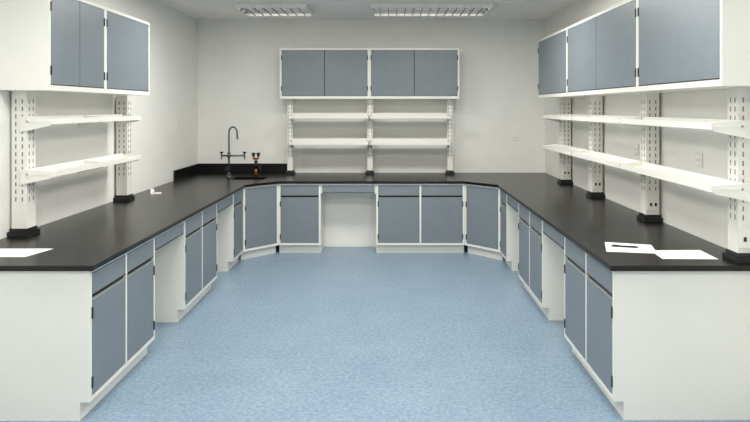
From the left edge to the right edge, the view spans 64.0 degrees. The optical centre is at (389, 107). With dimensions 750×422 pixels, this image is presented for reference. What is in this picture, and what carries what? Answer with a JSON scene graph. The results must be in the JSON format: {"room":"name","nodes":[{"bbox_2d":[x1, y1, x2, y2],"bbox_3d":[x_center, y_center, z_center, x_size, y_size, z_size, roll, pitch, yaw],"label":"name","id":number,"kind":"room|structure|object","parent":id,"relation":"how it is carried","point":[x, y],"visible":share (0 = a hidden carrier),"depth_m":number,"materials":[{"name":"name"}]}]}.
{"room":"laboratory","nodes":[
{"label":"laboratory","id":0,"kind":"room"},
{"bbox_2d":[0,0,197,238],"bbox_3d":[-2.580,0.270,3.150,0.100,2.860,9.500,0,0,0],"label":"wall","id":1,"kind":"structure","parent":0,"point":[163,148],"depth_m":5.79,"materials":[{"name":"paint"}]},
{"bbox_2d":[0,0,105,92],"bbox_3d":[-2.360,-0.448,4.255,0.331,0.665,0.770,0,0,0],"label":"upper cabinet","id":2,"kind":"object","parent":1,"relation":"attached to","point":[52,46],"visible":1,"depth_m":3.93,"materials":[{"name":"grey"}]},
{"bbox_2d":[72,7,149,94],"bbox_3d":[-2.360,-0.448,5.065,0.331,0.665,0.850,0,0,0],"label":"upper cabinet","id":3,"kind":"object","parent":1,"relation":"attached to","point":[127,37],"visible":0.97,"depth_m":5.03,"materials":[{"name":"grey metal"}]},
{"bbox_2d":[156,0,578,19],"bbox_3d":[-0.245,-1.210,3.150,4.770,0.100,9.700,0,0,0],"label":"ceiling","id":4,"kind":"structure","parent":0,"point":[209,11],"depth_m":7.00,"materials":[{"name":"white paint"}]},
{"bbox_2d":[234,3,313,15],"bbox_3d":[-1.320,-1.131,6.930,0.800,0.050,0.620,0,0,0],"label":"ceiling light","id":5,"kind":"object","parent":4,"relation":"in","point":[249,9],"depth_m":6.82,"materials":[{"name":"white metal"}]},
{"bbox_2d":[371,3,491,15],"bbox_3d":[0.460,-1.131,6.930,1.340,0.050,0.620,0,0,0],"label":"ceiling light","id":6,"kind":"object","parent":4,"relation":"in","point":[378,9],"depth_m":6.82,"materials":[{"name":"white metal"}]},
{"bbox_2d":[198,20,544,236],"bbox_3d":[-0.245,0.270,7.950,4.770,2.860,0.100,0,0,0],"label":"wall","id":7,"kind":"structure","parent":0,"point":[239,60],"depth_m":7.90,"materials":[{"name":"paint"}]},
{"bbox_2d":[173,163,286,180],"bbox_3d":[-1.928,0.790,7.448,1.196,0.120,0.896,0,0,0],"label":"backsplash","id":8,"kind":"structure","parent":7,"relation":"attached to","point":[184,172],"depth_m":7.88,"materials":[{"name":"black stone"}]},
{"bbox_2d":[280,48,368,98],"bbox_3d":[-0.820,-0.432,7.702,1.120,0.635,0.376,0,0,0],"label":"upper cabinet","id":9,"kind":"object","parent":7,"relation":"attached to","point":[305,73],"visible":0.98,"depth_m":7.52,"materials":[{"name":"grey"}]},
{"bbox_2d":[369,48,458,98],"bbox_3d":[0.305,-0.432,7.702,1.130,0.635,0.376,0,0,0],"label":"upper cabinet","id":10,"kind":"object","parent":7,"relation":"attached to","point":[394,73],"visible":0.99,"depth_m":7.52,"materials":[{"name":"grey"}]},
{"bbox_2d":[512,134,518,140],"bbox_3d":[1.650,0.390,7.894,0.086,0.086,0.012,0,0,0],"label":"wall socket","id":11,"kind":"object","parent":7,"relation":"attached to","point":[515,137],"visible":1,"depth_m":7.89,"materials":[{"name":"white plastic"}]},
{"bbox_2d":[0,237,749,421],"bbox_3d":[-0.245,1.750,3.150,4.770,0.100,9.700,0,0,0],"label":"floor","id":12,"kind":"structure","parent":0,"point":[334,334],"depth_m":4.17,"materials":[{"name":"blue plastic"}]},
{"bbox_2d":[0,237,154,420],"bbox_3d":[-2.062,1.290,3.710,0.876,0.820,0.900,0,0,0],"label":"base cabinet","id":13,"kind":"object","parent":12,"relation":"on","point":[67,338],"visible":0.88,"depth_m":3.26,"materials":[{"name":"grey metal"}]},
{"bbox_2d":[0,173,749,270],"bbox_3d":[-0.245,0.865,5.563,4.562,0.030,4.666,0,0,0],"label":"countertop","id":14,"kind":"structure","parent":13,"relation":"on","point":[88,240],"depth_m":4.49,"materials":[{"name":"black stone"}]},
{"bbox_2d":[0,249,50,256],"bbox_3d":[-2.205,0.849,3.520,0.350,0.001,0.200,0,0,0],"label":"paper sheet","id":15,"kind":"object","parent":14,"relation":"on","point":[3,252],"visible":1,"depth_m":3.52,"materials":[{"name":"white paper"}]},
{"bbox_2d":[7,91,140,236],"bbox_3d":[-2.380,0.367,4.790,0.300,0.965,1.660,0,0,0],"label":"shelf","id":16,"kind":"object","parent":14,"relation":"on","point":[25,122],"visible":1,"depth_m":4.05,"materials":[{"name":"white metal"}]},
{"bbox_2d":[151,189,162,193],"bbox_3d":[-2.316,0.825,5.954,0.110,0.050,0.065,0,0,-23],"label":"note","id":17,"kind":"object","parent":14,"relation":"on","point":[152,190],"visible":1,"depth_m":5.95,"materials":[{"name":"white paper"}]},
{"bbox_2d":[220,126,245,177],"bbox_3d":[-1.910,0.535,7.274,0.322,0.630,0.119,0,0,0],"label":"faucet","id":18,"kind":"object","parent":14,"relation":"on","point":[228,155],"visible":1,"depth_m":7.29,"materials":[{"name":"grey metal"}]},
{"bbox_2d":[252,153,260,175],"bbox_3d":[-1.664,0.705,7.515,0.143,0.290,0.072,0,0,18],"label":"eyewash spray","id":19,"kind":"object","parent":14,"relation":"on","point":[256,166],"visible":1,"depth_m":7.50,"materials":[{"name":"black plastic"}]},
{"bbox_2d":[285,99,454,174],"bbox_3d":[-0.255,0.367,7.615,2.160,0.965,0.320,0,0,0],"label":"shelf","id":20,"kind":"object","parent":14,"relation":"on","point":[369,141],"visible":1,"depth_m":7.68,"materials":[{"name":"white metal"}]},
{"bbox_2d":[605,242,654,253],"bbox_3d":[1.454,0.849,3.634,0.282,0.001,0.262,0,0,17],"label":"paper sheet","id":21,"kind":"object","parent":14,"relation":"on","point":[642,248],"visible":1,"depth_m":3.62,"materials":[{"name":"white paper"}]},
{"bbox_2d":[611,244,637,247],"bbox_3d":[1.431,0.841,3.652,0.158,0.014,0.011,0,0,14],"label":"ballpoint pen","id":22,"kind":"object","parent":21,"relation":"on","point":[612,245],"visible":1,"depth_m":3.65,"materials":[{"name":"black plastic"}]},
{"bbox_2d":[543,87,749,262],"bbox_3d":[1.890,0.367,5.040,0.300,0.965,3.580,0,0,0],"label":"shelf","id":23,"kind":"object","parent":14,"relation":"on","point":[736,187],"visible":0.98,"depth_m":4.22,"materials":[{"name":"white metal"}]},
{"bbox_2d":[651,250,716,258],"bbox_3d":[1.690,0.847,3.470,0.320,0.001,0.220,0,0,0],"label":"paper sheet","id":24,"kind":"object","parent":14,"relation":"on","point":[664,254],"visible":1,"depth_m":3.47,"materials":[{"name":"white paper"}]},
{"bbox_2d":[155,203,216,321],"bbox_3d":[-2.062,1.290,5.210,0.876,0.820,0.900,0,0,0],"label":"base cabinet","id":25,"kind":"object","parent":12,"relation":"on","point":[186,266],"visible":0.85,"depth_m":4.83,"materials":[{"name":"grey metal"}]},
{"bbox_2d":[155,221,183,250],"bbox_3d":[-2.064,1.290,4.460,0.872,0.820,0.598,0,0,0],"label":"drawer","id":26,"kind":"object","parent":25,"relation":"attached to","point":[164,238],"visible":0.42,"depth_m":4.43,"materials":[{"name":"blue laminate"}]},
{"bbox_2d":[217,189,242,270],"bbox_3d":[-1.877,1.290,6.455,0.506,0.820,0.430,0,0,0],"label":"base cabinet","id":27,"kind":"object","parent":12,"relation":"on","point":[230,219],"visible":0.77,"depth_m":6.24,"materials":[{"name":"white"}]},
{"bbox_2d":[217,194,232,212],"bbox_3d":[-2.064,1.290,5.950,0.872,0.820,0.578,0,0,0],"label":"drawer","id":28,"kind":"object","parent":27,"relation":"attached to","point":[228,201],"visible":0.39,"depth_m":5.91,"materials":[{"name":"grey metal"}]},
{"bbox_2d":[238,184,277,259],"bbox_3d":[-1.519,1.290,6.890,0.463,0.820,0.166,0,0,-45],"label":"base cabinet","id":29,"kind":"object","parent":12,"relation":"on","point":[260,203],"visible":0.88,"depth_m":6.83,"materials":[{"name":"grey metal"}]},
{"bbox_2d":[279,184,323,252],"bbox_3d":[-1.055,1.290,7.422,0.490,0.820,0.856,0,0,0],"label":"base cabinet","id":30,"kind":"object","parent":12,"relation":"on","point":[301,206],"visible":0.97,"depth_m":7.00,"materials":[{"name":"grey"}]},
{"bbox_2d":[321,184,375,246],"bbox_3d":[-0.485,1.290,7.424,0.648,0.820,0.852,0,0,0],"label":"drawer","id":31,"kind":"object","parent":12,"relation":"on","point":[349,209],"visible":0.74,"depth_m":7.36,"materials":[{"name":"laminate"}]},
{"bbox_2d":[376,184,464,252],"bbox_3d":[0.355,1.290,7.422,1.030,0.820,0.856,0,0,0],"label":"base cabinet","id":32,"kind":"object","parent":12,"relation":"on","point":[410,218],"visible":0.98,"depth_m":7.00,"materials":[{"name":"grey metal"}]},
{"bbox_2d":[465,184,504,259],"bbox_3d":[1.100,1.290,6.880,0.166,0.820,0.490,0,0,-45],"label":"base cabinet","id":33,"kind":"object","parent":12,"relation":"on","point":[482,203],"visible":0.87,"depth_m":6.82,"materials":[{"name":"grey"}]},
{"bbox_2d":[500,190,517,270],"bbox_3d":[1.467,1.290,6.460,0.506,0.820,0.380,0,0,0],"label":"base cabinet","id":34,"kind":"object","parent":12,"relation":"on","point":[508,215],"visible":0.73,"depth_m":6.27,"materials":[{"name":"white metal"}]},
{"bbox_2d":[507,195,517,211],"bbox_3d":[1.619,1.290,5.985,0.802,0.820,0.568,0,0,0],"label":"drawer","id":35,"kind":"object","parent":34,"relation":"attached to","point":[510,201],"visible":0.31,"depth_m":5.97,"materials":[{"name":"grey metal"}]},
{"bbox_2d":[518,203,563,320],"bbox_3d":[1.617,1.290,5.250,0.806,0.820,0.900,0,0,0],"label":"base cabinet","id":36,"kind":"object","parent":12,"relation":"on","point":[540,259],"visible":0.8,"depth_m":4.86,"materials":[{"name":"grey"}]},
{"bbox_2d":[543,221,563,248],"bbox_3d":[1.619,1.290,4.500,0.802,0.820,0.598,0,0,0],"label":"drawer","id":37,"kind":"object","parent":36,"relation":"attached to","point":[548,230],"visible":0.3,"depth_m":4.48,"materials":[{"name":"grey metal"}]},
{"bbox_2d":[564,237,749,419],"bbox_3d":[1.617,1.290,3.735,0.806,0.820,0.930,0,0,0],"label":"base cabinet","id":38,"kind":"object","parent":12,"relation":"on","point":[659,345],"visible":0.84,"depth_m":3.27,"materials":[{"name":"white metal"}]},
{"bbox_2d":[545,0,727,247],"bbox_3d":[2.090,0.270,3.150,0.100,2.860,9.500,0,0,0],"label":"wall","id":39,"kind":"structure","parent":0,"point":[703,214],"depth_m":4.44,"materials":[{"name":"paint"}]},
{"bbox_2d":[538,27,588,97],"bbox_3d":[1.869,-0.448,6.365,0.331,0.665,1.130,0,0,0],"label":"upper cabinet","id":40,"kind":"object","parent":39,"relation":"attached to","point":[552,49],"visible":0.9,"depth_m":6.27,"materials":[{"name":"grey"}]},
{"bbox_2d":[567,0,681,95],"bbox_3d":[1.869,-0.448,4.975,0.331,0.665,1.650,0,0,0],"label":"upper cabinet","id":41,"kind":"object","parent":39,"relation":"attached to","point":[601,47],"visible":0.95,"depth_m":4.80,"materials":[{"name":"grey metal"}]},
{"bbox_2d":[634,144,638,154],"bbox_3d":[2.034,0.340,4.950,0.012,0.086,0.086,0,0,0],"label":"wall socket","id":42,"kind":"object","parent":39,"relation":"attached to","point":[636,146],"visible":1,"depth_m":4.94,"materials":[{"name":"white plastic"}]},
{"bbox_2d":[637,0,749,90],"bbox_3d":[1.869,-0.448,3.620,0.331,0.665,1.060,0,0,0],"label":"upper cabinet","id":43,"kind":"object","parent":39,"relation":"attached to","point":[683,45],"visible":1,"depth_m":3.40,"materials":[{"name":"grey metal"}]},
{"bbox_2d":[695,153,702,166],"bbox_3d":[2.034,0.340,3.950,0.012,0.086,0.086,0,0,0],"label":"wall socket","id":44,"kind":"object","parent":39,"relation":"attached to","point":[698,156],"visible":1,"depth_m":3.94,"materials":[{"name":"white plastic"}]}
]}

